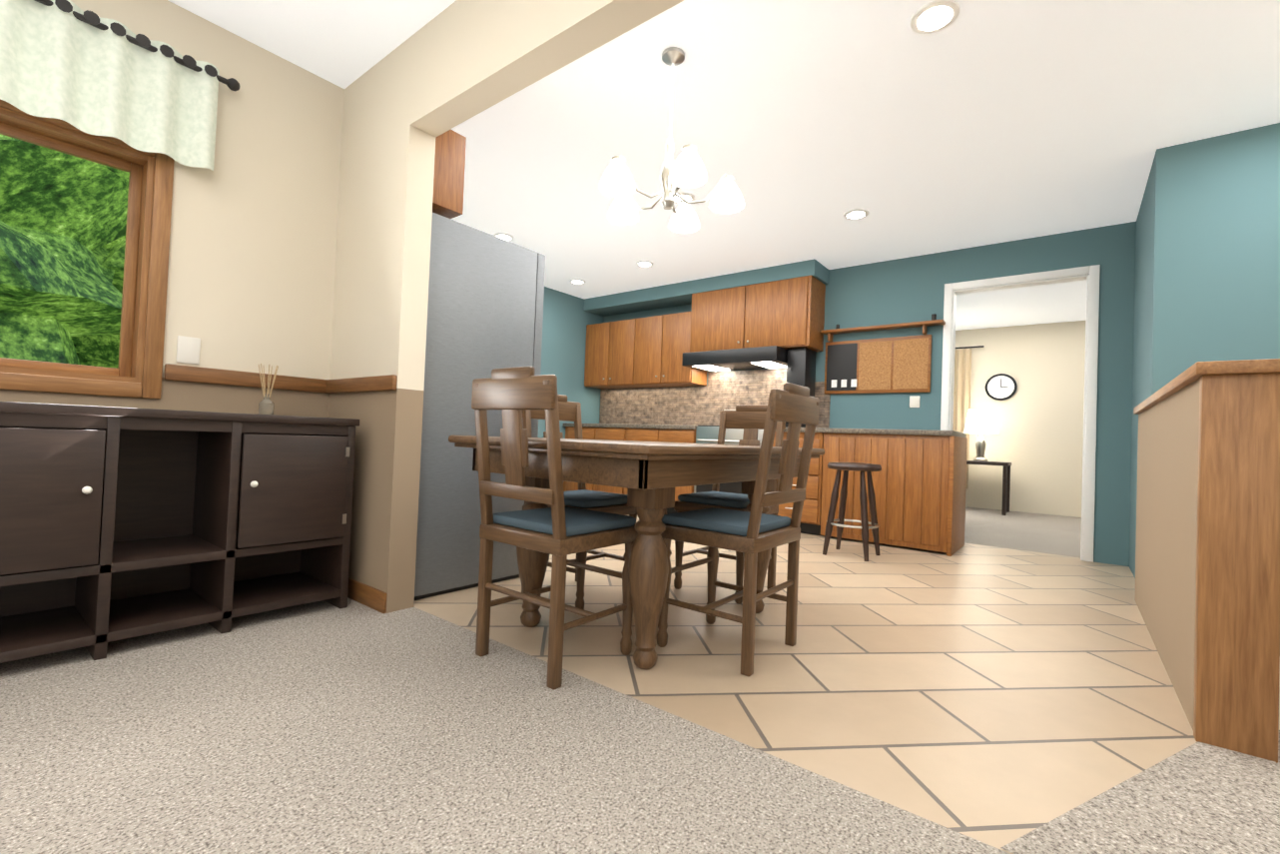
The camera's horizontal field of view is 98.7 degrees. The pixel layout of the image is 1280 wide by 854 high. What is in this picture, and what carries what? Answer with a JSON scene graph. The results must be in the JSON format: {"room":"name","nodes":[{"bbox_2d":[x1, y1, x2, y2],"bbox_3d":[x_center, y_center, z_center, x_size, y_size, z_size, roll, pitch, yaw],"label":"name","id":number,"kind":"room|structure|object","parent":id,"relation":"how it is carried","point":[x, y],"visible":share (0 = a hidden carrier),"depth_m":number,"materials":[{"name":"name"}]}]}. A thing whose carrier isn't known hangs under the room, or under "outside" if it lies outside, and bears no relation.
{"room":"kitchen","nodes":[
{"label":"kitchen","id":0,"kind":"room"},
{"bbox_2d":[0,0,344,417],"bbox_3d":[-2.658,-0.380,1.373,0.150,2.740,3.735,1,-1,38],"label":"wall","id":1,"kind":"structure","parent":0,"point":[252,255],"depth_m":2.43,"materials":[{"name":"beige paint"}]},
{"bbox_2d":[0,99,174,399],"bbox_3d":[-2.161,-0.631,1.985,0.166,1.011,0.676,1,-1,38],"label":"window","id":2,"kind":"structure","parent":1,"relation":"in","point":[138,372],"depth_m":2.15,"materials":[{"name":"brown wood"}]},
{"bbox_2d":[0,0,240,170],"bbox_3d":[-2.022,-1.281,1.959,0.094,0.436,0.978,1,-1,38],"label":"curtain valance","id":3,"kind":"object","parent":1,"relation":"attached to","point":[77,67],"visible":0.98,"depth_m":2.01,"materials":[{"name":"white fabric"}]},
{"bbox_2d":[175,335,200,364],"bbox_3d":[-1.860,-0.316,2.264,0.008,0.110,0.075,1,-1,38],"label":"switch plate","id":4,"kind":"object","parent":1,"relation":"attached to","point":[188,349],"depth_m":2.26,"materials":[{"name":"white plastic"}]},
{"bbox_2d":[163,363,325,393],"bbox_3d":[-1.721,-0.210,2.433,0.022,0.065,0.590,1,-1,38],"label":"trim","id":5,"kind":"structure","parent":1,"relation":"attached to","point":[179,372],"depth_m":2.38,"materials":[{"name":"brown wood"}]},
{"bbox_2d":[327,0,683,613],"bbox_3d":[-0.453,-0.283,1.939,6.630,2.740,0.120,1,-1,38],"label":"wall","id":6,"kind":"structure","parent":0,"point":[411,98],"depth_m":2.35,"materials":[{"name":"beige paint"}]},
{"bbox_2d":[324,374,397,393],"bbox_3d":[-1.277,-0.191,2.489,0.651,0.065,0.022,1,-1,38],"label":"trim","id":7,"kind":"structure","parent":6,"relation":"attached to","point":[378,382],"depth_m":2.44,"materials":[{"name":"brown wood"}]},
{"bbox_2d":[347,577,386,613],"bbox_3d":[-1.296,0.724,2.463,0.614,0.085,0.014,1,-1,38],"label":"baseboard","id":8,"kind":"structure","parent":6,"relation":"attached to","point":[367,595],"depth_m":2.33,"materials":[{"name":"brown wood"}]},
{"bbox_2d":[432,129,466,218],"bbox_3d":[-1.123,-1.199,2.719,0.600,0.370,0.180,1,-1,38],"label":"upper cabinet","id":9,"kind":"object","parent":6,"relation":"attached to","point":[448,176],"visible":0.27,"depth_m":2.55,"materials":[{"name":"brown wood"}]},
{"bbox_2d":[538,286,604,438],"bbox_3d":[-1.768,-0.262,5.513,0.150,2.740,3.885,1,-1,38],"label":"wall","id":10,"kind":"structure","parent":0,"point":[567,320],"depth_m":6.54,"materials":[{"name":"teal paint"}]},
{"bbox_2d":[0,597,1279,853],"bbox_3d":[-0.330,0.874,-1.438,7.027,0.303,7.420,1,-1,38],"label":"floor carpet","id":11,"kind":"object","parent":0,"point":[323,727],"visible":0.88,"depth_m":1.25,"materials":[{"name":"beige carpet"}]},
{"bbox_2d":[0,401,359,662],"bbox_3d":[-1.765,0.338,1.981,0.476,0.800,1.250,1,-1,38],"label":"sideboard","id":12,"kind":"object","parent":11,"relation":"on","point":[117,523],"visible":1,"depth_m":2.02,"materials":[{"name":"brown wood"}]},
{"bbox_2d":[258,363,278,414],"bbox_3d":[-1.555,-0.154,2.296,0.072,0.210,0.070,1,-1,38],"label":"reed diffuser","id":13,"kind":"object","parent":12,"relation":"on","point":[266,404],"visible":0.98,"depth_m":2.28,"materials":[{"name":"beige"}]},
{"bbox_2d":[583,258,828,316],"bbox_3d":[0.557,-1.463,5.987,2.880,0.140,0.370,1,-1,38],"label":"soffit","id":14,"kind":"structure","parent":0,"point":[668,296],"depth_m":5.83,"materials":[{"name":"teal paint"}]},
{"bbox_2d":[168,0,1279,330],"bbox_3d":[0.962,-1.653,1.758,9.030,0.100,13.840,1,-1,38],"label":"ceiling","id":15,"kind":"structure","parent":0,"point":[806,124],"depth_m":2.82,"materials":[{"name":"white paint"}]},
{"bbox_2d":[493,232,514,241],"bbox_3d":[-1.166,-1.621,4.694,0.168,0.013,0.168,2,-1,29],"label":"recessed light","id":16,"kind":"object","parent":15,"relation":"in","point":[503,236],"depth_m":4.66,"materials":[{"name":"white paint"}]},
{"bbox_2d":[569,278,585,284],"bbox_3d":[-0.680,-1.576,5.963,0.168,0.013,0.168,2,-1,29],"label":"recessed light","id":17,"kind":"object","parent":15,"relation":"in","point":[574,281],"depth_m":5.94,"materials":[{"name":"white paint"}]},
{"bbox_2d":[636,260,653,267],"bbox_3d":[0.046,-1.562,5.268,0.168,0.013,0.168,2,-1,-7],"label":"recessed light","id":18,"kind":"object","parent":15,"relation":"in","point":[645,264],"depth_m":5.25,"materials":[{"name":"white paint"}]},
{"bbox_2d":[599,46,744,233],"bbox_3d":[0.115,-1.282,2.404,0.615,0.680,0.637,1,-1,38],"label":"chandelier","id":19,"kind":"object","parent":15,"relation":"hanging from","point":[686,169],"visible":1,"depth_m":2.35,"materials":[{"name":"white glass"}]},
{"bbox_2d":[672,191,694,203],"bbox_3d":[0.295,-1.582,3.802,0.168,0.013,0.168,2,-1,29],"label":"recessed light","id":20,"kind":"object","parent":15,"relation":"in","point":[688,196],"depth_m":3.77,"materials":[{"name":"white glass"}]},
{"bbox_2d":[843,208,868,219],"bbox_3d":[1.557,-1.530,3.955,0.168,0.013,0.168,2,-1,29],"label":"recessed light","id":21,"kind":"object","parent":15,"relation":"in","point":[856,214],"depth_m":3.94,"materials":[{"name":"white paint"}]},
{"bbox_2d":[910,0,959,34],"bbox_3d":[1.140,-1.583,2.124,0.168,0.013,0.168,2,-1,29],"label":"recessed light","id":22,"kind":"object","parent":15,"relation":"in","point":[935,16],"depth_m":2.11,"materials":[{"name":"white paint"}]},
{"bbox_2d":[413,514,1196,853],"bbox_3d":[0.306,1.008,3.901,5.150,0.300,4.005,1,-1,38],"label":"floor","id":23,"kind":"structure","parent":0,"point":[994,696],"depth_m":1.89,"materials":[{"name":"beige tile"}]},
{"bbox_2d":[414,212,545,600],"bbox_3d":[-1.107,-0.091,3.023,0.910,1.750,0.746,1,-1,38],"label":"refrigerator","id":24,"kind":"object","parent":23,"relation":"on","point":[485,305],"visible":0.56,"depth_m":2.62,"materials":[{"name":"metal"}]},
{"bbox_2d":[471,365,638,689],"bbox_3d":[-0.292,0.306,1.910,0.402,0.975,0.459,1,-1,38],"label":"chair","id":25,"kind":"object","parent":23,"relation":"on","point":[558,530],"visible":0.94,"depth_m":1.77,"materials":[{"name":"brown wood"}]},
{"bbox_2d":[521,394,637,609],"bbox_3d":[-0.295,0.321,2.668,0.459,0.975,0.402,1,-1,38],"label":"chair","id":26,"kind":"object","parent":23,"relation":"on","point":[582,496],"visible":0.23,"depth_m":2.64,"materials":[{"name":"brown wood"}]},
{"bbox_2d":[563,425,595,491],"bbox_3d":[-0.527,0.443,6.566,0.510,0.870,0.633,1,-1,38],"label":"base cabinet","id":27,"kind":"object","parent":23,"relation":"on","point":[569,429],"depth_m":6.35,"materials":[{"name":"brown wood"}]},
{"bbox_2d":[591,425,623,493],"bbox_3d":[-0.153,0.452,6.273,0.440,0.870,0.633,1,-1,38],"label":"base cabinet","id":28,"kind":"object","parent":23,"relation":"on","point":[597,433],"depth_m":6.05,"materials":[{"name":"brown wood"}]},
{"bbox_2d":[448,434,824,668],"bbox_3d":[0.055,0.441,2.356,0.980,0.750,1.390,1,-1,38],"label":"dining table","id":29,"kind":"object","parent":23,"relation":"on","point":[650,475],"visible":0.67,"depth_m":1.82,"materials":[{"name":"brown wood"}]},
{"bbox_2d":[619,429,654,494],"bbox_3d":[0.193,0.460,6.002,0.440,0.870,0.633,1,-1,38],"label":"base cabinet","id":30,"kind":"object","parent":23,"relation":"on","point":[628,434],"depth_m":5.79,"materials":[{"name":"brown wood"}]},
{"bbox_2d":[654,429,694,514],"bbox_3d":[0.542,0.468,5.728,0.446,0.870,0.633,1,-1,38],"label":"base cabinet","id":31,"kind":"object","parent":23,"relation":"on","point":[670,435],"depth_m":5.47,"materials":[{"name":"brown wood"}]},
{"bbox_2d":[690,425,763,494],"bbox_3d":[1.013,0.461,5.346,0.760,0.905,0.615,1,-1,38],"label":"stove","id":32,"kind":"object","parent":23,"relation":"on","point":[703,433],"depth_m":5.17,"materials":[{"name":"white metal"}]},
{"bbox_2d":[563,422,694,429],"bbox_3d":[0.009,0.001,6.162,1.836,0.040,0.645,1,-1,38],"label":"countertop","id":33,"kind":"structure","parent":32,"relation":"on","point":[605,425],"depth_m":5.78,"materials":[{"name":"grey stone"}]},
{"bbox_2d":[673,404,785,604],"bbox_3d":[0.475,0.356,2.889,0.402,0.975,0.459,1,-1,38],"label":"chair","id":34,"kind":"object","parent":23,"relation":"on","point":[750,419],"visible":0.38,"depth_m":2.88,"materials":[{"name":"brown wood"}]},
{"bbox_2d":[656,382,819,675],"bbox_3d":[0.365,0.335,2.061,0.459,0.975,0.402,1,-1,38],"label":"chair","id":35,"kind":"object","parent":23,"relation":"on","point":[753,532],"visible":0.9,"depth_m":1.94,"materials":[{"name":"brown wood"}]},
{"bbox_2d":[772,433,818,534],"bbox_3d":[1.511,0.491,4.969,0.481,0.870,0.633,1,-1,38],"label":"base cabinet","id":36,"kind":"object","parent":23,"relation":"on","point":[809,524],"depth_m":4.63,"materials":[{"name":"brown wood"}]},
{"bbox_2d":[822,462,881,561],"bbox_3d":[1.507,0.580,3.888,0.360,0.652,0.360,1,-1,38],"label":"bar stool","id":37,"kind":"object","parent":23,"relation":"on","point":[861,467],"visible":1,"depth_m":3.85,"materials":[{"name":"brown wood"}]},
{"bbox_2d":[814,429,967,556],"bbox_3d":[2.079,0.504,4.522,0.965,0.870,0.635,1,-1,38],"label":"base cabinet","id":38,"kind":"object","parent":23,"relation":"on","point":[920,481],"depth_m":4.21,"materials":[{"name":"brown wood"}]},
{"bbox_2d":[774,427,958,433],"bbox_3d":[1.900,0.044,4.679,1.436,0.040,0.645,1,-1,38],"label":"countertop","id":39,"kind":"structure","parent":38,"relation":"on","point":[802,428],"depth_m":4.24,"materials":[{"name":"grey stone"}]},
{"bbox_2d":[602,221,1136,566],"bbox_3d":[1.503,-0.135,5.491,5.330,2.740,0.120,1,-1,38],"label":"wall","id":40,"kind":"structure","parent":0,"point":[906,290],"depth_m":4.40,"materials":[{"name":"teal paint"}]},
{"bbox_2d":[584,319,632,389],"bbox_3d":[-0.274,-0.862,6.632,0.780,0.759,0.328,1,-1,38],"label":"upper cabinet","id":41,"kind":"object","parent":40,"relation":"attached to","point":[608,347],"depth_m":6.51,"materials":[{"name":"brown wood"}]},
{"bbox_2d":[632,311,707,387],"bbox_3d":[0.340,-0.847,6.150,0.780,0.759,0.328,1,-1,38],"label":"upper cabinet","id":42,"kind":"object","parent":40,"relation":"attached to","point":[660,357],"depth_m":6.01,"materials":[{"name":"brown wood"}]},
{"bbox_2d":[599,368,830,428],"bbox_3d":[0.646,-0.300,6.086,2.920,0.603,0.012,1,-1,38],"label":"backsplash","id":43,"kind":"structure","parent":40,"relation":"attached to","point":[699,404],"depth_m":6.08,"materials":[{"name":"beige tile"}]},
{"bbox_2d":[687,275,825,359],"bbox_3d":[1.144,-1.059,5.500,1.280,0.640,0.378,1,-1,38],"label":"upper cabinet","id":44,"kind":"object","parent":40,"relation":"attached to","point":[780,323],"depth_m":5.24,"materials":[{"name":"brown wood"}]},
{"bbox_2d":[821,313,945,394],"bbox_3d":[2.123,-0.629,4.877,1.015,0.650,0.118,1,-1,38],"label":"bulletin board","id":45,"kind":"object","parent":40,"relation":"attached to","point":[890,364],"visible":0.98,"depth_m":4.89,"materials":[{"name":"brown wood"}]},
{"bbox_2d":[909,395,919,407],"bbox_3d":[2.368,-0.217,4.736,0.080,0.100,0.008,1,-1,38],"label":"switch plate","id":46,"kind":"object","parent":40,"relation":"attached to","point":[914,400],"depth_m":4.73,"materials":[{"name":"white plastic"}]},
{"bbox_2d":[940,264,1100,562],"bbox_3d":[2.955,-0.112,4.343,1.004,2.160,0.134,1,-1,38],"label":"trim","id":47,"kind":"structure","parent":40,"relation":"attached to","point":[1091,279],"depth_m":4.05,"materials":[{"name":"white paint"}]},
{"bbox_2d":[955,320,1085,517],"bbox_3d":[4.901,0.034,7.308,5.820,2.740,0.120,1,-1,38],"label":"wall","id":48,"kind":"structure","parent":0,"point":[1036,440],"depth_m":7.10,"materials":[{"name":"beige paint"}]},
{"bbox_2d":[952,345,983,489],"bbox_3d":[3.930,-0.143,7.912,1.700,1.942,0.050,1,-1,38],"label":"curtain","id":49,"kind":"object","parent":48,"relation":"attached to","point":[961,387],"visible":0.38,"depth_m":7.55,"materials":[{"name":"beige fabric"}]},
{"bbox_2d":[984,373,1017,400],"bbox_3d":[4.803,-0.530,7.313,0.360,0.360,0.037,1,-1,38],"label":"wall clock","id":50,"kind":"object","parent":48,"relation":"attached to","point":[1000,386],"visible":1,"depth_m":7.30,"materials":[{"name":"black"}]},
{"bbox_2d":[964,506,1081,557],"bbox_3d":[3.766,1.183,5.895,5.820,0.300,3.410,1,-1,38],"label":"floor","id":51,"kind":"structure","parent":0,"point":[1045,533],"depth_m":5.38,"materials":[{"name":"carpet"}]},
{"bbox_2d":[966,460,1011,515],"bbox_3d":[4.384,0.760,7.060,0.600,0.640,0.550,1,-1,38],"label":"table","id":52,"kind":"object","parent":51,"relation":"on","point":[1005,486],"visible":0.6,"depth_m":6.77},
{"bbox_2d":[964,409,998,461],"bbox_3d":[4.409,0.110,7.105,0.380,0.660,0.380,1,-1,38],"label":"light","id":53,"kind":"object","parent":52,"relation":"on","point":[980,421],"visible":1,"depth_m":7.00,"materials":[{"name":"white fabric"}]},
{"bbox_2d":[1129,175,1149,578],"bbox_3d":[3.197,-0.111,3.429,0.120,2.740,1.035,1,-1,38],"label":"wall","id":54,"kind":"structure","parent":0,"point":[1138,379],"depth_m":3.59,"materials":[{"name":"teal paint"}]},
{"bbox_2d":[1133,358,1279,762],"bbox_3d":[2.154,0.519,2.183,0.180,1.320,1.890,1,-1,38],"label":"wall","id":55,"kind":"structure","parent":0,"point":[1207,576],"depth_m":1.48,"materials":[{"name":"beige wood"}]},
{"bbox_2d":[1145,122,1279,729],"bbox_3d":[3.145,0.523,2.685,0.980,4.040,0.120,1,-1,38],"label":"wall","id":56,"kind":"structure","parent":0,"point":[1207,264],"depth_m":2.83,"materials":[{"name":"teal paint"}]},
{"label":"outside","id":57,"kind":"structure","parent":0,"visible":0},
{"bbox_3d":[-22.475,0.716,21.008,55.223,0.200,70.000,1,-1,38],"label":"lawn","id":58,"kind":"structure","parent":57,"visible":0},
{"bbox_2d":[0,133,127,364],"bbox_3d":[-11.027,-2.864,6.362,9.435,7.296,9.768,1,-1,38],"label":"trees","id":59,"kind":"object","parent":58,"relation":"on","point":[63,219],"visible":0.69,"depth_m":6.26,"materials":[{"name":"green plant"}]},
{"bbox_2d":[70,235,125,368],"bbox_3d":[-10.704,-2.657,9.417,7.317,7.028,8.803,1,-1,38],"label":"trees","id":60,"kind":"object","parent":58,"relation":"on","point":[97,350],"depth_m":9.23,"materials":[{"name":"green plant"}]},
{"bbox_2d":[101,164,129,335],"bbox_3d":[-7.001,-1.988,11.463,6.491,6.069,8.186,1,-1,38],"label":"trees","id":61,"kind":"object","parent":58,"relation":"on","point":[115,260],"depth_m":7.99,"materials":[{"name":"green plant"}]}
]}

